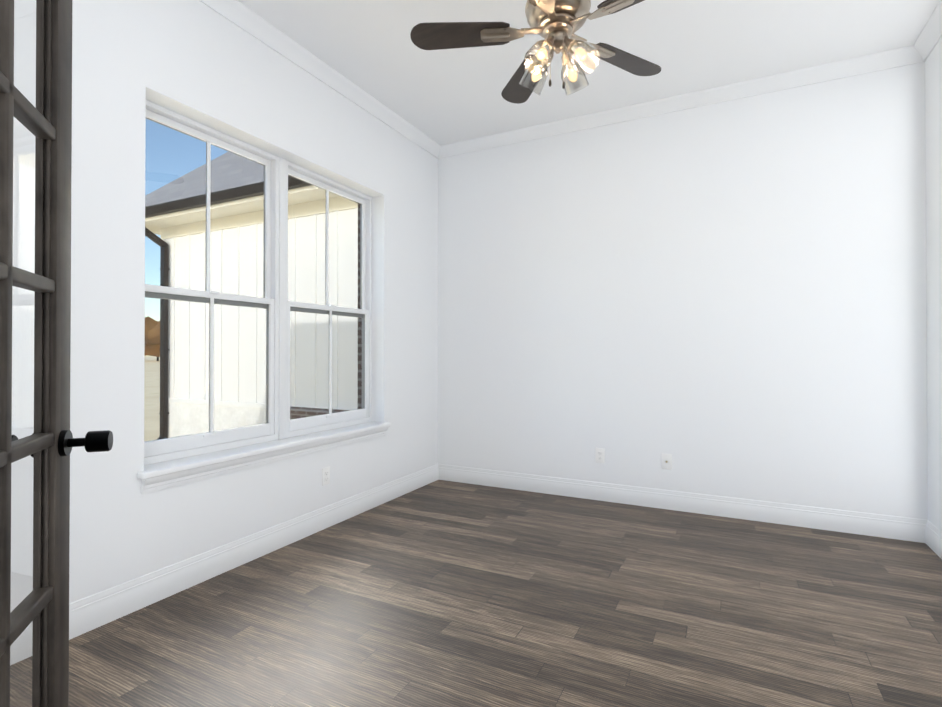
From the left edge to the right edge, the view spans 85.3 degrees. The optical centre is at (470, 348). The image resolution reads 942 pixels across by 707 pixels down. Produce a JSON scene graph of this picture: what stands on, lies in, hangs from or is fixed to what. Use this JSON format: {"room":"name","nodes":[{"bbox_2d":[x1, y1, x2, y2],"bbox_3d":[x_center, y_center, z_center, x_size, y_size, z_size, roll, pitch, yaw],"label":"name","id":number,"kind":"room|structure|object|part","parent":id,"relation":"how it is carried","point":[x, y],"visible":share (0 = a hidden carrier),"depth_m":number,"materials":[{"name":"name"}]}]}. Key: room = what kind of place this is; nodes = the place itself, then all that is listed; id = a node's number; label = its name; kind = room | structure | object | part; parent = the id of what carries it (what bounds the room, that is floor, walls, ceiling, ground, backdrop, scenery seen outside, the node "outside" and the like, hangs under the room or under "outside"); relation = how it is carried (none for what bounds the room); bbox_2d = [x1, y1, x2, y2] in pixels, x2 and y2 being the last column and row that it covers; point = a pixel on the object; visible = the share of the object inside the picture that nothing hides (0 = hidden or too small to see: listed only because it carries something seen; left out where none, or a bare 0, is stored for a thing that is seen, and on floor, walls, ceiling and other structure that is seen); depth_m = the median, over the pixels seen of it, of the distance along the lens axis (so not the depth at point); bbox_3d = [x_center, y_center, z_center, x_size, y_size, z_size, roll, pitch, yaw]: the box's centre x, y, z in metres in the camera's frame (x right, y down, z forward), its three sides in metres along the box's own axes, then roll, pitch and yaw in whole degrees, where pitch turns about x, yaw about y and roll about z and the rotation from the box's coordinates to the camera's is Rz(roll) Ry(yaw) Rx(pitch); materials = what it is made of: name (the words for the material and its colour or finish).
{"room":"empty room","nodes":[
{"label":"empty room","id":0,"kind":"room"},
{"bbox_2d":[10,0,437,612],"bbox_3d":[-1.772,-0.043,2.168,0.290,4.250,6.142,0,0,27],"label":"wall","id":1,"kind":"structure","parent":0,"point":[198,60],"depth_m":2.46,"materials":[{"name":"paint"}]},
{"bbox_2d":[10,464,437,664],"bbox_3d":[-1.210,1.117,2.928,0.017,0.140,4.022,0,0,27],"label":"baseboard","id":2,"kind":"structure","parent":1,"relation":"attached to","point":[94,611],"depth_m":2.65,"materials":[{"name":"paint"}]},
{"bbox_2d":[137,100,390,493],"bbox_3d":[-1.163,-0.270,3.218,0.246,1.882,1.895,0,0,27],"label":"window","id":3,"kind":"structure","parent":1,"relation":"in","point":[258,295],"depth_m":3.03,"materials":[{"name":"plastic"}]},
{"bbox_3d":[-1.127,0.620,3.193,0.166,0.102,1.895,0,0,27],"label":"window sill apron","id":4,"kind":"part","parent":3,"relation":"part of","materials":[{"name":"white wood"}]},
{"bbox_2d":[199,0,442,158],"bbox_3d":[-1.186,-1.820,2.937,0.070,0.085,4.022,0,0,27],"label":"crown molding","id":5,"kind":"structure","parent":1,"relation":"attached to","point":[246,19],"depth_m":3.29,"materials":[{"name":"paint"}]},
{"bbox_2d":[322,466,329,485],"bbox_3d":[-0.967,0.848,3.415,0.009,0.116,0.072,0,0,27],"label":"duplex electrical outlet","id":6,"kind":"object","parent":1,"relation":"attached to","point":[325,475],"visible":1,"depth_m":3.41,"materials":[{"name":"white plastic"}]},
{"bbox_2d":[10,480,941,706],"bbox_3d":[-0.088,1.236,1.302,3.730,0.120,6.142,0,0,27],"label":"floor","id":7,"kind":"structure","parent":0,"point":[441,593],"depth_m":2.24,"materials":[{"name":"brown wood"}]},
{"bbox_2d":[238,0,939,144],"bbox_3d":[-0.146,-1.934,1.354,3.860,0.120,6.142,0,0,27],"label":"ceiling","id":8,"kind":"structure","parent":0,"point":[440,96],"depth_m":3.16,"materials":[{"name":"paint"}]},
{"bbox_2d":[410,0,660,103],"bbox_3d":[0.384,-1.502,2.246,1.268,0.730,1.243,0,0,27],"label":"ceiling fan","id":9,"kind":"object","parent":8,"relation":"hanging from","point":[556,24],"visible":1,"depth_m":2.29,"materials":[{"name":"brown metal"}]},
{"bbox_2d":[438,62,927,519],"bbox_3d":[1.220,-0.330,4.026,3.860,3.050,0.120,0,0,27],"label":"wall","id":10,"kind":"structure","parent":0,"point":[726,299],"depth_m":3.71,"materials":[{"name":"paint"}]},
{"bbox_2d":[596,448,604,462],"bbox_3d":[1.021,0.843,4.047,0.072,0.116,0.009,0,0,27],"label":"duplex electrical outlet","id":11,"kind":"object","parent":10,"relation":"attached to","point":[600,455],"visible":1,"depth_m":4.04,"materials":[{"name":"white plastic"}]},
{"bbox_2d":[662,454,671,469],"bbox_3d":[1.460,0.842,3.817,0.072,0.116,0.020,0,0,27],"label":"outlet","id":12,"kind":"object","parent":10,"relation":"attached to","point":[667,461],"visible":1,"depth_m":3.82,"materials":[{"name":"white plastic"}]},
{"bbox_2d":[443,46,910,157],"bbox_3d":[1.243,-1.813,3.918,3.330,0.085,0.070,0,0,27],"label":"crown molding","id":13,"kind":"structure","parent":10,"relation":"attached to","point":[899,57],"depth_m":3.71,"materials":[{"name":"paint"}]},
{"bbox_2d":[438,464,917,541],"bbox_3d":[1.242,1.124,3.928,3.420,0.140,0.017,0,0,27],"label":"baseboard","id":14,"kind":"structure","parent":10,"relation":"attached to","point":[861,523],"depth_m":3.70,"materials":[{"name":"paint"}]},
{"bbox_2d":[925,37,941,531],"bbox_3d":[1.521,-0.355,0.495,0.120,3.050,6.142,0,0,27],"label":"wall","id":15,"kind":"structure","parent":0,"point":[933,114],"depth_m":3.03,"materials":[{"name":"paint"}]},
{"bbox_2d":[907,0,941,64],"bbox_3d":[1.863,-1.831,1.386,0.070,0.085,4.022,0,0,27],"label":"crown molding","id":16,"kind":"structure","parent":15,"relation":"attached to","point":[931,33],"depth_m":2.99,"materials":[{"name":"paint"}]},
{"bbox_2d":[918,519,941,558],"bbox_3d":[1.876,1.106,1.359,0.040,0.140,4.022,0,0,27],"label":"baseboard","id":17,"kind":"structure","parent":15,"relation":"attached to","point":[929,534],"depth_m":3.06,"materials":[{"name":"paint"}]},
{"bbox_3d":[-0.604,-0.356,0.298,3.490,3.050,0.135,0,0,27],"label":"wall","id":18,"kind":"structure","parent":0,"visible":0},
{"bbox_2d":[0,0,112,706],"bbox_3d":[-0.904,0.045,0.908,0.249,2.244,0.926,0,0,-21],"label":"french door","id":19,"kind":"structure","parent":18,"relation":"in","point":[49,443],"depth_m":1.24,"materials":[{"name":"brown metal"}]},
{"label":"glass","id":20,"kind":"part","parent":19,"relation":"part of","materials":[{"name":"clear glass"}]},
{"bbox_3d":[-1.057,0.238,1.295,0.249,0.068,0.090,0,0,-21],"label":"knob","id":21,"kind":"part","parent":19,"relation":"part of","materials":[{"name":"black metal"}]}
]}

